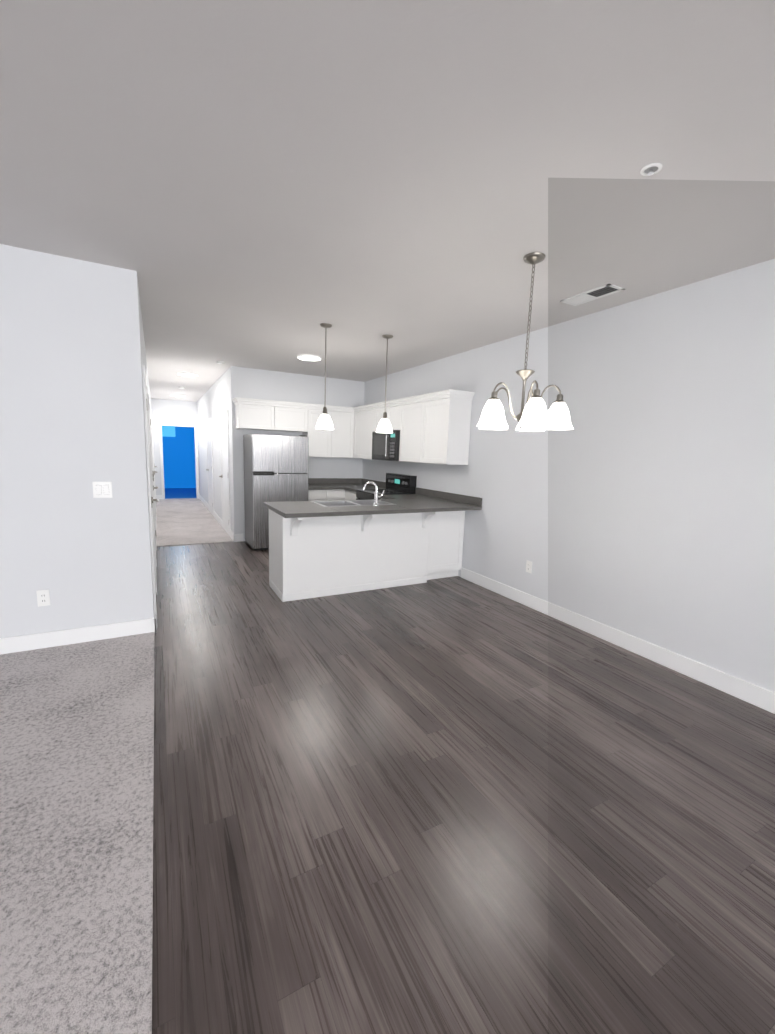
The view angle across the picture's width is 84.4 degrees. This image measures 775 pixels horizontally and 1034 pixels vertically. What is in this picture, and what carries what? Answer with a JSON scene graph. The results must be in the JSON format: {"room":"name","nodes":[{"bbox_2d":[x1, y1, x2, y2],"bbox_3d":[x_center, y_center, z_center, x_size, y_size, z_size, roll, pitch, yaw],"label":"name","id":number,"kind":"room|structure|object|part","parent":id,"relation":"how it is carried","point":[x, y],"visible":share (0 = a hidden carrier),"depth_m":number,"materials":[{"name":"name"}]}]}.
{"room":"dining area","nodes":[
{"label":"dining area","id":0,"kind":"room"},
{"bbox_2d":[162,426,195,487],"bbox_3d":[-7.332,-2.373,15.031,5.440,2.740,0.120,-3,10,-28],"label":"wall","id":1,"kind":"structure","parent":0,"point":[179,456],"depth_m":15.00,"materials":[{"name":"blue paint"}]},
{"bbox_2d":[0,244,774,692],"bbox_3d":[-1.881,-0.353,2.872,7.440,2.740,20.240,-3,10,-28],"label":"wall","id":2,"kind":"structure","parent":0,"point":[638,500],"depth_m":3.15,"materials":[{"name":"paint"}]},
{"bbox_2d":[36,590,49,606],"bbox_3d":[-2.486,0.586,3.087,0.072,0.118,0.008,-3,10,-28],"label":"electrical outlet plate","id":3,"kind":"object","parent":2,"relation":"attached to","point":[43,597],"visible":1,"depth_m":3.08,"materials":[{"name":"white plastic"}]},
{"bbox_2d":[92,482,112,497],"bbox_3d":[-2.107,-0.201,3.159,0.118,0.118,0.009,-3,10,-28],"label":"switch plate","id":4,"kind":"object","parent":2,"relation":"attached to","point":[102,489],"visible":1,"depth_m":3.16,"materials":[{"name":"white plastic"}]},
{"bbox_2d":[142,365,156,626],"bbox_3d":[-2.122,-0.186,3.828,0.020,2.110,0.980,-3,10,-28],"label":"door frame","id":5,"kind":"structure","parent":2,"relation":"attached to","point":[144,379],"depth_m":3.43,"materials":[{"name":"white"}]},
{"bbox_2d":[146,391,158,602],"bbox_3d":[-2.095,-0.160,3.842,0.075,2.039,0.863,-3,10,-28],"label":"door","id":6,"kind":"structure","parent":2,"relation":"in","point":[152,500],"depth_m":4.09,"materials":[{"name":"white"}]},
{"bbox_2d":[148,393,156,566],"bbox_3d":[-3.102,-0.492,5.637,0.020,2.110,1.020,-3,10,-28],"label":"door frame","id":7,"kind":"structure","parent":2,"relation":"attached to","point":[152,477],"depth_m":5.25,"materials":[{"name":"white wood"}]},
{"bbox_2d":[149,409,157,535],"bbox_3d":[-3.079,-0.467,5.658,0.075,2.039,0.903,-3,10,-28],"label":"door","id":8,"kind":"structure","parent":2,"relation":"in","point":[153,472],"depth_m":5.59,"materials":[{"name":"white wood"}]},
{"bbox_2d":[150,410,156,527],"bbox_3d":[-4.433,-0.909,8.093,0.020,2.110,0.970,-3,10,-28],"label":"door frame","id":9,"kind":"structure","parent":2,"relation":"attached to","point":[153,463],"depth_m":7.73,"materials":[{"name":"white wood"}]},
{"bbox_2d":[152,421,155,496],"bbox_3d":[-5.517,-1.247,10.094,0.020,2.110,0.970,-3,10,-28],"label":"door frame","id":10,"kind":"structure","parent":2,"relation":"attached to","point":[153,454],"depth_m":9.71,"materials":[{"name":"white wood"}]},
{"bbox_2d":[159,423,198,498],"bbox_3d":[-5.869,-1.557,12.065,0.960,2.110,0.138,-3,10,-28],"label":"door frame","id":11,"kind":"structure","parent":2,"relation":"attached to","point":[196,454],"depth_m":11.94,"materials":[{"name":"white wood"}]},
{"bbox_2d":[206,421,212,514],"bbox_3d":[-3.998,-1.087,9.559,0.075,2.039,0.853,-3,10,-28],"label":"door","id":12,"kind":"structure","parent":2,"relation":"in","point":[209,469],"depth_m":9.62,"materials":[{"name":"white wood"}]},
{"bbox_2d":[206,418,213,515],"bbox_3d":[-3.974,-1.116,9.572,0.020,2.110,0.970,-3,10,-28],"label":"door frame","id":13,"kind":"structure","parent":2,"relation":"attached to","point":[208,420],"depth_m":9.23,"materials":[{"name":"white wood"}]},
{"bbox_2d":[219,414,228,534],"bbox_3d":[-2.877,-0.736,7.489,0.075,2.039,0.853,-3,10,-28],"label":"door","id":14,"kind":"structure","parent":2,"relation":"in","point":[224,475],"depth_m":7.52,"materials":[{"name":"white wood"}]},
{"bbox_2d":[219,410,230,536],"bbox_3d":[-2.852,-0.765,7.502,0.020,2.110,0.970,-3,10,-28],"label":"door frame","id":15,"kind":"structure","parent":2,"relation":"attached to","point":[223,413],"depth_m":7.16,"materials":[{"name":"white wood"}]},
{"bbox_2d":[236,401,279,430],"bbox_3d":[-2.039,-1.564,6.663,0.587,0.394,0.298,-3,10,-28],"label":"upper cabinet","id":16,"kind":"object","parent":2,"relation":"attached to","point":[262,415],"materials":[{"name":"white wood"}]},
{"bbox_2d":[280,405,307,432],"bbox_3d":[-1.613,-1.584,6.890,0.587,0.394,0.298,-3,10,-28],"label":"upper cabinet","id":17,"kind":"object","parent":2,"relation":"attached to","point":[293,418],"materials":[{"name":"white wood"}]},
{"bbox_2d":[302,405,327,456],"bbox_3d":[-1.156,-1.407,7.168,0.465,0.795,0.298,-3,10,-28],"label":"upper cabinet","id":18,"kind":"object","parent":2,"relation":"attached to","point":[318,438],"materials":[{"name":"white wood"}]},
{"bbox_2d":[328,409,351,456],"bbox_3d":[-0.829,-1.417,7.308,0.485,0.795,0.359,-3,10,-28],"label":"upper cabinet","id":19,"kind":"object","parent":2,"relation":"attached to","point":[340,438],"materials":[{"name":"white wood"}]},
{"bbox_2d":[352,405,375,458],"bbox_3d":[-0.269,-1.353,7.012,0.378,0.795,0.840,-3,10,-28],"label":"upper cabinet","id":20,"kind":"object","parent":2,"relation":"attached to","point":[363,420],"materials":[{"name":"white wood"}]},
{"bbox_2d":[376,405,383,430],"bbox_3d":[0.064,-1.475,6.442,0.318,0.362,0.431,-3,10,-28],"label":"upper cabinet","id":21,"kind":"object","parent":2,"relation":"attached to","point":[379,408],"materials":[{"name":"white wood"}]},
{"bbox_2d":[0,494,774,713],"bbox_3d":[-1.925,0.937,3.067,7.200,0.130,20.000,-3,10,-28],"label":"baseboard","id":22,"kind":"structure","parent":2,"relation":"attached to","point":[753,694],"depth_m":3.27,"materials":[{"name":"white wood"}]},
{"bbox_2d":[384,401,399,429],"bbox_3d":[0.218,-1.427,6.157,0.318,0.362,0.431,-3,10,-28],"label":"upper cabinet","id":23,"kind":"object","parent":2,"relation":"attached to","point":[393,411],"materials":[{"name":"white wood"}]},
{"bbox_2d":[372,430,399,460],"bbox_3d":[0.080,-1.054,6.334,0.409,0.428,0.750,-3,10,-28],"label":"microwave","id":24,"kind":"object","parent":23,"relation":"attached to","point":[385,446],"visible":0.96,"depth_m":6.15,"materials":[{"name":"black metal"}]},
{"bbox_2d":[399,397,419,461],"bbox_3d":[0.459,-1.135,5.730,0.318,0.795,0.625,-3,10,-28],"label":"upper cabinet","id":25,"kind":"object","parent":2,"relation":"attached to","point":[409,410],"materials":[{"name":"white wood"}]},
{"bbox_2d":[416,393,471,464],"bbox_3d":[0.698,-1.060,5.291,0.318,0.795,0.626,-3,10,-28],"label":"upper cabinet","id":26,"kind":"object","parent":2,"relation":"attached to","point":[433,427],"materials":[{"name":"white wood"}]},
{"bbox_2d":[526,561,531,572],"bbox_3d":[1.442,0.509,4.359,0.008,0.118,0.072,-3,10,-28],"label":"electrical outlet plate","id":27,"kind":"object","parent":2,"relation":"attached to","point":[528,566],"visible":1,"depth_m":4.36,"materials":[{"name":"white plastic"}]},
{"bbox_2d":[0,0,774,401],"bbox_3d":[-2.629,-2.005,4.130,7.440,0.100,23.620,-3,10,-28],"label":"ceiling","id":28,"kind":"structure","parent":0,"point":[266,184],"depth_m":1.83,"materials":[{"name":"paint"}]},
{"bbox_2d":[177,372,197,376],"bbox_3d":[-3.468,-2.462,7.405,0.324,0.027,0.324,-3,10,-28],"label":"recessed light","id":29,"kind":"object","parent":28,"relation":"in","point":[186,374],"visible":1,"depth_m":7.32,"materials":[{"name":"white plastic"}]},
{"bbox_2d":[178,361,223,388],"bbox_3d":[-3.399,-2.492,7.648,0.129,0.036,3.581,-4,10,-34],"label":"smoke detector","id":30,"kind":"object","parent":28,"relation":"attached to","point":[217,362],"visible":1,"depth_m":6.21,"materials":[{"name":"white plastic"}]},
{"bbox_2d":[297,355,321,360],"bbox_3d":[-1.047,-2.126,5.726,0.324,0.027,0.324,-3,10,-28],"label":"recessed light","id":31,"kind":"object","parent":28,"relation":"in","point":[309,357],"visible":1,"depth_m":5.67,"materials":[{"name":"white plastic"}]},
{"bbox_2d":[316,323,333,429],"bbox_3d":[-0.624,-1.398,4.296,0.186,1.010,0.186,-3,10,-28],"label":"pendant light","id":32,"kind":"object","parent":28,"relation":"hanging from","point":[324,422],"visible":1,"depth_m":4.29,"materials":[{"name":"white glass"}]},
{"bbox_3d":[-0.639,-0.973,4.360,0.186,0.150,0.186,-3,10,-28],"label":"lamp shade","id":33,"kind":"part","parent":32,"relation":"part of","materials":[{"name":"white glass"}]},
{"bbox_2d":[376,334,392,432],"bbox_3d":[-0.016,-1.426,4.621,0.186,1.010,0.186,-3,10,-28],"label":"pendant light","id":34,"kind":"object","parent":28,"relation":"hanging from","point":[384,425],"visible":1,"depth_m":4.62,"materials":[{"name":"white glass"}]},
{"bbox_3d":[-0.031,-1.001,4.685,0.186,0.150,0.186,-3,10,-28],"label":"lamp shade","id":35,"kind":"part","parent":34,"relation":"part of","materials":[{"name":"white glass"}]},
{"bbox_2d":[477,252,572,430],"bbox_3d":[0.875,-1.092,2.720,0.613,1.044,0.617,-3,10,-28],"label":"chandelier","id":36,"kind":"object","parent":28,"relation":"hanging from","point":[534,415],"visible":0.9,"depth_m":2.66,"materials":[{"name":"white glass"}]},
{"bbox_3d":[0.860,-0.662,2.785,0.613,0.165,0.617,-3,10,-28],"label":"lamp shade","id":37,"kind":"part","parent":36,"relation":"part of","materials":[{"name":"white glass"}]},
{"bbox_2d":[560,284,624,305],"bbox_3d":[1.536,-1.671,3.224,0.180,0.006,0.420,-3,10,-28],"label":"ceiling vent","id":38,"kind":"object","parent":28,"relation":"in","point":[594,294],"depth_m":3.21,"materials":[{"name":"white metal"}]},
{"bbox_2d":[640,163,661,175],"bbox_3d":[1.118,-1.466,1.813,0.080,0.018,0.080,-3,10,-28],"label":"sprinkler","id":39,"kind":"object","parent":28,"relation":"attached to","point":[650,169],"visible":1,"depth_m":1.81,"materials":[{"name":"white metal"}]},
{"bbox_2d":[152,541,774,1033],"bbox_3d":[-2.725,0.802,4.553,7.440,0.100,23.620,-3,10,-28],"label":"floor","id":40,"kind":"structure","parent":0,"point":[452,805],"depth_m":1.78,"materials":[{"name":"wood"}]},
{"bbox_2d":[0,632,154,1033],"bbox_3d":[-1.141,1.774,-1.921,3.820,0.014,10.340,-3,10,-28],"label":"carpet floor","id":41,"kind":"structure","parent":40,"relation":"on","point":[76,809],"depth_m":1.64,"materials":[{"name":"grey carpet"}]},
{"bbox_2d":[165,488,195,498],"bbox_3d":[-6.587,-0.777,13.773,5.200,0.012,3.280,-3,10,-28],"label":"carpet floor","id":42,"kind":"structure","parent":40,"relation":"on","point":[170,493],"depth_m":13.63,"materials":[{"name":"blue carpet"}]},
{"bbox_2d":[156,498,233,546],"bbox_3d":[-4.491,-0.054,9.454,1.130,0.012,6.420,-3,10,-28],"label":"carpet floor","id":43,"kind":"structure","parent":40,"relation":"on","point":[185,521],"depth_m":8.22,"materials":[{"name":"grey carpet"}]},
{"bbox_2d":[243,434,308,549],"bbox_3d":[-1.744,-0.408,6.670,0.820,1.728,0.746,-3,10,-28],"label":"fridge","id":44,"kind":"object","parent":40,"relation":"on","point":[276,468],"visible":0.77,"depth_m":6.30,"materials":[{"name":"grey metal"}]},
{"bbox_2d":[293,490,332,544],"bbox_3d":[-1.265,-0.041,7.156,0.393,0.890,0.618,-3,10,-28],"label":"base cabinet","id":45,"kind":"object","parent":40,"relation":"on","point":[312,530],"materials":[{"name":"white wood"}]},
{"bbox_2d":[329,489,340,544],"bbox_3d":[-1.023,-0.052,7.285,0.398,0.890,0.618,-3,10,-28],"label":"base cabinet","id":46,"kind":"object","parent":40,"relation":"on","point":[334,521],"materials":[{"name":"white wood"}]},
{"bbox_2d":[345,490,372,548],"bbox_3d":[-0.330,0.013,7.010,0.598,0.890,0.493,-3,10,-28],"label":"base cabinet","id":47,"kind":"object","parent":40,"relation":"on","point":[356,538],"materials":[{"name":"white wood"}]},
{"bbox_2d":[373,498,388,568],"bbox_3d":[0.239,0.202,5.888,0.666,0.890,0.541,-3,10,-28],"label":"base cabinet","id":48,"kind":"object","parent":40,"relation":"on","point":[380,523],"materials":[{"name":"white wood"}]},
{"bbox_2d":[356,473,416,499],"bbox_3d":[-0.073,-0.044,6.423,0.676,1.195,0.750,-3,10,-28],"label":"range","id":49,"kind":"object","parent":40,"relation":"on","point":[400,483],"visible":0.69,"depth_m":6.34,"materials":[{"name":"black metal"}]},
{"bbox_2d":[389,511,464,583],"bbox_3d":[0.492,0.281,5.420,0.666,0.890,0.688,-3,10,-28],"label":"base cabinet","id":50,"kind":"object","parent":40,"relation":"on","point":[418,554],"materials":[{"name":"white wood"}]},
{"bbox_2d":[290,517,305,535],"bbox_3d":[-0.862,0.093,4.105,0.081,0.219,0.245,-3,10,-28],"label":"corbel","id":51,"kind":"object","parent":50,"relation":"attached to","point":[294,524],"visible":0.71,"depth_m":4.17,"materials":[{"name":"white wood"}]},
{"bbox_2d":[361,514,378,530],"bbox_3d":[-0.184,0.062,4.468,0.081,0.219,0.245,-3,10,-28],"label":"corbel","id":52,"kind":"object","parent":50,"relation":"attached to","point":[366,519],"visible":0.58,"depth_m":4.53,"materials":[{"name":"white wood"}]},
{"bbox_2d":[263,478,481,517],"bbox_3d":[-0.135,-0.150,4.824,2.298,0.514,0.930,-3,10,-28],"label":"countertop","id":53,"kind":"structure","parent":50,"relation":"on","point":[423,500],"depth_m":4.28,"materials":[{"name":"stone"}]},
{"bbox_2d":[310,500,396,506],"bbox_3d":[-0.392,-0.035,4.871,0.860,0.255,0.480,-3,10,-28],"label":"sink","id":54,"kind":"object","parent":53,"relation":"in","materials":[{"name":"silver metal"}]},
{"bbox_2d":[362,482,384,505],"bbox_3d":[-0.149,-0.257,4.689,0.227,0.263,0.138,-3,10,-28],"label":"faucet","id":55,"kind":"object","parent":53,"relation":"on","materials":[{"name":"silver metal"}]},
{"bbox_2d":[422,512,440,527],"bbox_3d":[0.495,0.031,4.830,0.081,0.219,0.245,-3,10,-28],"label":"corbel","id":56,"kind":"object","parent":50,"relation":"attached to","point":[427,516],"visible":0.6,"depth_m":4.89,"materials":[{"name":"white wood"}]}
]}

